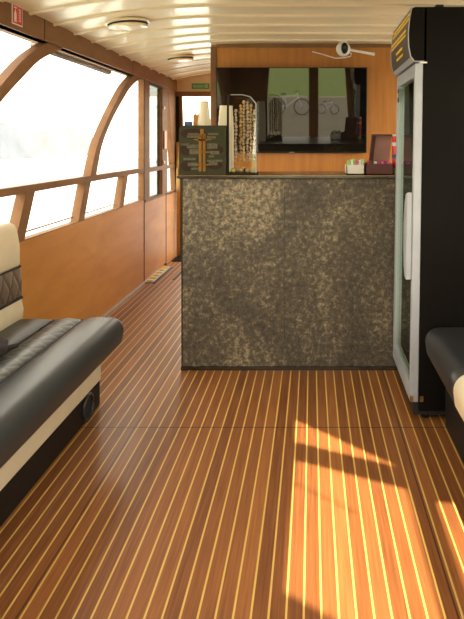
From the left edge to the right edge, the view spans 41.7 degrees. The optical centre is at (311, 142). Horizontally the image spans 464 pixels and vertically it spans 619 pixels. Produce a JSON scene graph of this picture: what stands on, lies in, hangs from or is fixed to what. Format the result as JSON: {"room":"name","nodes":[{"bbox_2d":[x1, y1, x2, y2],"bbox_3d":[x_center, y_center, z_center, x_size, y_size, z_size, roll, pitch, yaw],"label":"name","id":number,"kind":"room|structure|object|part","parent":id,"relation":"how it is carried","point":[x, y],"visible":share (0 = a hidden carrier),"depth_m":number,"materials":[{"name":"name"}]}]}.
{"room":"ship interior","nodes":[
{"label":"ship interior","id":0,"kind":"room"},
{"bbox_2d":[19,192,175,319],"bbox_3d":[-1.575,0.909,2.675,0.050,0.762,8.550,0,0,0],"label":"wall","id":1,"kind":"structure","parent":0,"point":[81,270],"depth_m":4.16,"materials":[{"name":"orange wood"}]},
{"bbox_2d":[0,24,145,242],"bbox_3d":[-1.626,-0.067,2.200,0.152,1.188,6.800,0,0,0],"label":"window","id":2,"kind":"structure","parent":1,"relation":"in","point":[18,68],"depth_m":4.05,"materials":[{"name":"brown wood"}]},
{"bbox_2d":[102,282,144,316],"bbox_3d":[-1.541,1.284,4.240,0.018,0.012,2.580,0,0,0],"label":"baseboard","id":3,"kind":"structure","parent":1,"relation":"attached to","point":[143,283],"depth_m":4.88,"materials":[{"name":"grey metal"}]},
{"bbox_2d":[144,79,144,280],"bbox_3d":[-1.558,0.350,5.540,0.023,1.880,0.016,0,0,0],"label":"trim","id":4,"kind":"structure","parent":1,"relation":"attached to","point":[144,79],"depth_m":5.54,"materials":[{"name":"brown wood"}]},
{"bbox_2d":[145,80,166,278],"bbox_3d":[-1.570,0.340,5.960,0.070,1.860,0.830,0,0,0],"label":"door","id":5,"kind":"structure","parent":1,"relation":"in","point":[156,133],"depth_m":6.02,"materials":[{"name":"brown wood"}]},
{"bbox_3d":[-1.580,-0.165,5.975,0.001,0.810,0.490,0,0,0],"label":"pane","id":6,"kind":"part","parent":5,"relation":"part of","materials":[{"name":"glass"}]},
{"bbox_3d":[-1.580,0.404,5.975,0.001,0.252,0.490,0,0,0],"label":"pane","id":7,"kind":"part","parent":5,"relation":"part of","materials":[{"name":"glass"}]},
{"bbox_3d":[-1.575,0.912,5.955,0.050,0.715,0.820,0,0,0],"label":"panel","id":8,"kind":"part","parent":5,"relation":"part of","materials":[{"name":"orange wood"}]},
{"bbox_3d":[-1.544,-0.035,6.310,0.012,0.190,0.100,0,0,0],"label":"latch plate","id":9,"kind":"part","parent":5,"relation":"part of","materials":[{"name":"silver metal"}]},
{"bbox_2d":[166,88,175,194],"bbox_3d":[-1.577,-0.018,6.665,0.055,1.145,0.570,0,0,0],"label":"window","id":10,"kind":"structure","parent":1,"relation":"in","point":[170,94],"depth_m":6.67,"materials":[{"name":"brown wood"}]},
{"bbox_2d":[177,74,210,90],"bbox_3d":[-1.195,-0.748,6.860,0.710,0.325,0.060,0,0,0],"label":"wall","id":11,"kind":"structure","parent":0,"point":[183,84],"depth_m":6.83,"materials":[{"name":"orange wood"}]},
{"bbox_2d":[0,2,176,90],"bbox_3d":[-1.593,-0.750,2.675,0.114,0.320,8.550,0,0,0],"label":"trim","id":12,"kind":"structure","parent":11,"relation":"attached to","point":[35,26],"depth_m":3.94,"materials":[{"name":"brown wood"}]},
{"bbox_2d":[12,4,22,26],"bbox_3d":[-1.534,-0.665,3.125,0.006,0.104,0.110,0,0,0],"label":"fire sign","id":13,"kind":"object","parent":12,"relation":"attached to","point":[17,12],"visible":1,"depth_m":3.12,"materials":[{"name":"paper"}]},
{"bbox_2d":[175,91,210,256],"bbox_3d":[-1.195,0.352,6.845,0.710,1.875,0.110,0,0,0],"label":"door","id":14,"kind":"structure","parent":11,"relation":"in","point":[179,95],"depth_m":6.81,"materials":[{"name":"brown wood"}]},
{"bbox_2d":[192,83,208,88],"bbox_3d":[-1.268,-0.646,6.823,0.200,0.064,0.006,0,0,0],"label":"exit sign","id":15,"kind":"object","parent":11,"relation":"attached to","point":[194,85],"visible":1,"depth_m":6.82,"materials":[{"name":"green plastic"}]},
{"bbox_2d":[0,257,463,618],"bbox_3d":[-0.150,1.315,2.775,2.920,0.050,8.750,0,0,0],"label":"floor","id":16,"kind":"structure","parent":0,"point":[183,494],"depth_m":2.15,"materials":[{"name":"brown wood"}]},
{"bbox_2d":[0,223,123,526],"bbox_3d":[-1.224,0.838,1.827,0.644,0.905,2.253,0,0,0],"label":"seat","id":17,"kind":"object","parent":16,"relation":"on","point":[50,384],"visible":1,"depth_m":2.39,"materials":[{"name":"black leather"}]},
{"bbox_2d":[0,337,18,355],"bbox_3d":[-1.287,0.799,2.341,0.157,0.075,0.255,0,0,11],"label":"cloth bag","id":18,"kind":"object","parent":17,"relation":"on","point":[4,346],"visible":1,"depth_m":2.39,"materials":[{"name":"fabric"}]},
{"bbox_2d":[0,223,19,273],"bbox_3d":[-1.480,0.490,1.805,0.133,0.210,2.210,0,0,0],"label":"cushion","id":19,"kind":"object","parent":17,"relation":"on","point":[9,241],"depth_m":2.82,"materials":[{"name":"beige leather"}]},
{"bbox_2d":[0,299,22,330],"bbox_3d":[-1.471,0.801,1.805,0.150,0.108,2.210,0,0,0],"label":"cushion","id":20,"kind":"object","parent":17,"relation":"on","point":[11,311],"depth_m":2.79,"materials":[{"name":"beige leather"}]},
{"bbox_3d":[-1.333,0.888,1.797,0.183,0.094,2.194,0,0,0],"label":"seat panel","id":21,"kind":"part","parent":17,"relation":"part of","materials":[{"name":"black leather"}]},
{"bbox_3d":[-1.170,0.886,1.797,0.136,0.094,2.194,0,0,0],"label":"quilted panel","id":22,"kind":"part","parent":17,"relation":"part of","materials":[{"name":"black leather"}]},
{"bbox_2d":[85,396,91,417],"bbox_3d":[-1.038,1.222,2.775,0.005,0.100,0.100,0,0,0],"label":"speaker grille","id":23,"kind":"object","parent":17,"relation":"attached to","point":[88,399],"depth_m":2.78,"materials":[{"name":"plastic"}]},
{"bbox_2d":[144,266,172,282],"bbox_3d":[-1.496,1.280,5.865,0.102,0.021,0.710,0,0,0],"label":"threshold strip","id":24,"kind":"object","parent":16,"relation":"on","point":[162,271],"visible":1,"depth_m":5.80,"materials":[{"name":"grey metal"}]},
{"bbox_2d":[172,256,180,261],"bbox_3d":[-1.292,1.284,6.675,0.465,0.011,0.310,0,0,0],"label":"floor mat","id":25,"kind":"object","parent":16,"relation":"on","point":[178,258],"visible":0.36,"depth_m":6.59,"materials":[{"name":"rubber"}]},
{"bbox_2d":[176,171,396,370],"bbox_3d":[-0.073,0.737,3.628,1.387,1.107,0.484,0,0,0],"label":"counter","id":26,"kind":"object","parent":16,"relation":"on","point":[281,270],"depth_m":3.41,"materials":[{"name":"stone"}]},
{"bbox_2d":[184,121,192,124],"bbox_3d":[-0.738,0.026,3.585,0.044,0.312,0.034,0,0,0],"label":"box","id":27,"kind":"object","parent":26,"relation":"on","point":[185,122],"visible":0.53,"depth_m":3.57,"materials":[{"name":"paper"}]},
{"bbox_2d":[193,113,197,124],"bbox_3d":[-0.697,0.003,3.595,0.031,0.360,0.010,0,0,0],"label":"bundle","id":28,"kind":"object","parent":26,"relation":"on","point":[195,117],"visible":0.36,"depth_m":3.59,"materials":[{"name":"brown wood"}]},
{"bbox_2d":[177,125,226,174],"bbox_3d":[-0.632,0.041,3.487,0.280,0.283,0.126,0,0,0],"label":"menu","id":29,"kind":"object","parent":26,"relation":"on","point":[202,148],"visible":1,"depth_m":3.43,"materials":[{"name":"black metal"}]},
{"bbox_2d":[198,101,210,124],"bbox_3d":[-0.650,-0.035,3.615,0.094,0.435,0.094,0,0,0],"label":"cup stack","id":30,"kind":"object","parent":26,"relation":"on","point":[204,114],"visible":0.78,"depth_m":3.59,"materials":[{"name":"white paper"}]},
{"bbox_2d":[218,105,233,171],"bbox_3d":[-0.528,-0.022,3.675,0.100,0.410,0.100,1,0,0],"label":"cup stack","id":31,"kind":"object","parent":26,"relation":"on","point":[223,108],"visible":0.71,"depth_m":3.64,"materials":[{"name":"white paper"}]},
{"bbox_3d":[-0.446,0.736,3.425,0.582,1.068,0.030,0,0,0],"label":"panel","id":32,"kind":"part","parent":26,"relation":"part of","materials":[{"name":"stone"}]},
{"bbox_2d":[227,94,258,174],"bbox_3d":[-0.404,-0.049,3.523,0.172,0.463,0.153,0,0,0],"label":"tower","id":33,"kind":"object","parent":26,"relation":"on","point":[228,172],"visible":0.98,"depth_m":3.45,"materials":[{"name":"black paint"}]},
{"bbox_3d":[-0.484,-0.054,3.456,0.012,0.450,0.012,0,0,0],"label":"post","id":34,"kind":"part","parent":33,"relation":"part of","materials":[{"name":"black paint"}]},
{"bbox_2d":[234,109,237,161],"bbox_3d":[-0.444,-0.043,3.500,0.024,0.314,0.019,0,0,0],"label":"string","id":35,"kind":"object","parent":33,"relation":"hanging from","point":[235,110],"visible":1,"depth_m":3.49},
{"bbox_2d":[239,104,242,162],"bbox_3d":[-0.418,-0.053,3.520,0.023,0.347,0.019,0,0,0],"label":"string","id":36,"kind":"object","parent":33,"relation":"hanging from","point":[240,105],"visible":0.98,"depth_m":3.51,"materials":[{"name":"beige food"}]},
{"bbox_2d":[242,100,245,160],"bbox_3d":[-0.397,-0.073,3.490,0.023,0.356,0.019,0,0,0],"label":"string","id":37,"kind":"object","parent":33,"relation":"hanging from","point":[243,101],"visible":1,"depth_m":3.48,"materials":[{"name":"beige food"}]},
{"bbox_2d":[246,101,248,161],"bbox_3d":[-0.378,-0.066,3.520,0.024,0.362,0.019,0,0,0],"label":"string","id":38,"kind":"object","parent":33,"relation":"hanging from","point":[247,102],"visible":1,"depth_m":3.51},
{"bbox_2d":[249,104,252,160],"bbox_3d":[-0.358,-0.062,3.500,0.025,0.336,0.020,0,0,0],"label":"string","id":39,"kind":"object","parent":33,"relation":"hanging from","point":[251,105],"visible":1,"depth_m":3.49,"materials":[{"name":"beige food"}]},
{"bbox_2d":[252,109,255,160],"bbox_3d":[-0.338,-0.045,3.490,0.022,0.303,0.018,0,0,0],"label":"string","id":40,"kind":"object","parent":33,"relation":"hanging from","point":[254,110],"visible":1,"depth_m":3.48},
{"bbox_3d":[-0.335,-0.024,3.575,0.006,0.388,0.010,0,0,0],"label":"post","id":41,"kind":"part","parent":33,"relation":"part of","materials":[{"name":"white metal"}]},
{"bbox_2d":[177,171,395,178],"bbox_3d":[-0.072,0.192,3.629,1.385,0.018,0.482,0,0,0],"label":"countertop","id":42,"kind":"structure","parent":26,"relation":"on","point":[260,172],"depth_m":3.39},
{"bbox_3d":[0.223,0.736,3.425,0.754,1.068,0.030,0,0,0],"label":"panel","id":43,"kind":"part","parent":26,"relation":"part of","materials":[{"name":"stone"}]},
{"bbox_2d":[345,164,364,174],"bbox_3d":[0.252,0.154,3.530,0.108,0.056,0.120,0,0,0],"label":"tray","id":44,"kind":"object","parent":26,"relation":"on","point":[349,169],"visible":0.91,"depth_m":3.47,"materials":[{"name":"plastic"}]},
{"bbox_2d":[364,134,393,174],"bbox_3d":[0.393,0.065,3.538,0.166,0.234,0.135,0,0,0],"label":"case","id":45,"kind":"object","parent":26,"relation":"on","point":[380,145],"visible":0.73,"depth_m":3.58,"materials":[{"name":"brown wood"}]},
{"bbox_3d":[0.408,0.035,3.576,0.137,0.173,0.058,0,0,0],"label":"lid","id":46,"kind":"part","parent":45,"relation":"part of","materials":[{"name":"brown wood"}]},
{"bbox_2d":[392,134,395,173],"bbox_3d":[0.498,0.066,3.560,0.049,0.234,0.049,0,0,0],"label":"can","id":47,"kind":"object","parent":26,"relation":"on","point":[393,135],"visible":0.44,"depth_m":3.54,"materials":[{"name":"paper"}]},
{"bbox_2d":[391,5,463,417],"bbox_3d":[0.800,0.323,3.088,0.727,1.935,0.614,0,0,0],"label":"fridge","id":48,"kind":"object","parent":16,"relation":"on","point":[427,46],"visible":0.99,"depth_m":2.79,"materials":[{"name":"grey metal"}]},
{"bbox_3d":[0.487,0.417,3.087,0.062,1.575,0.596,0,0,0],"label":"door","id":49,"kind":"part","parent":48,"relation":"part of","materials":[{"name":"grey metal"}]},
{"bbox_3d":[0.453,0.435,2.844,0.034,0.408,0.093,0,0,0],"label":"handle","id":50,"kind":"part","parent":48,"relation":"part of","materials":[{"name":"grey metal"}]},
{"bbox_3d":[0.800,1.238,3.085,0.651,0.065,0.560,0,0,0],"label":"kick plate","id":51,"kind":"part","parent":48,"relation":"part of","materials":[{"name":"metal"}]},
{"bbox_2d":[425,327,463,463],"bbox_3d":[0.878,0.840,1.720,0.734,0.900,2.040,0,0,0],"label":"seat","id":52,"kind":"object","parent":16,"relation":"on","point":[444,346],"visible":1,"depth_m":2.46,"materials":[{"name":"leather"}]},
{"bbox_2d":[0,0,463,79],"bbox_3d":[-0.153,-0.770,5.073,2.928,0.181,4.246,0,0,0],"label":"ceiling","id":53,"kind":"structure","parent":0,"point":[176,27],"depth_m":4.00,"materials":[{"name":"white wood"}]},
{"bbox_2d":[105,17,150,31],"bbox_3d":[-1.186,-0.759,3.860,0.284,0.063,0.285,0,0,4],"label":"ceiling light","id":54,"kind":"object","parent":53,"relation":"attached to","point":[124,24],"visible":1,"depth_m":3.79,"materials":[{"name":"glass"}]},
{"bbox_2d":[166,55,194,62],"bbox_3d":[-1.191,-0.759,5.430,0.263,0.061,0.264,0,0,4],"label":"ceiling light","id":55,"kind":"object","parent":53,"relation":"attached to","point":[176,58],"visible":0.99,"depth_m":5.35,"materials":[{"name":"glass"}]},
{"bbox_2d":[312,41,374,58],"bbox_3d":[0.246,-0.755,4.857,0.520,0.138,0.130,0,0,11],"label":"security camera","id":56,"kind":"object","parent":53,"relation":"attached to","point":[343,49],"visible":1,"depth_m":4.84,"materials":[{"name":"white plastic"}]},
{"bbox_2d":[211,43,398,170],"bbox_3d":[0.213,0.190,5.969,2.114,2.200,1.962,0,0,0],"label":"wall","id":57,"kind":"structure","parent":0,"point":[381,80],"depth_m":5.00,"materials":[{"name":"brown wood"}]},
{"bbox_2d":[216,67,366,152],"bbox_3d":[-0.167,-0.269,4.942,1.236,0.702,0.091,0,0,0],"label":"television","id":58,"kind":"object","parent":57,"relation":"attached to","point":[299,109],"visible":0.84,"depth_m":4.92,"materials":[{"name":"black paint"}]},
{"label":"outside","id":59,"kind":"structure","parent":0,"visible":0},
{"bbox_2d":[0,122,91,159],"bbox_3d":[-42.252,-0.448,53.200,1.497,5.475,126.400,0,0,0],"label":"hills","id":60,"kind":"structure","parent":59,"point":[62,141],"depth_m":94.70,"materials":[{"name":"white"}]},
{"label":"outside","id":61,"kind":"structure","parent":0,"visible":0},
{"bbox_2d":[0,158,169,235],"bbox_3d":[0.000,2.290,42.000,180.000,0.001,96.000,0,0,0],"label":"water","id":62,"kind":"structure","parent":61,"point":[55,204],"depth_m":31.59,"materials":[{"name":"white liquid"}]}
]}

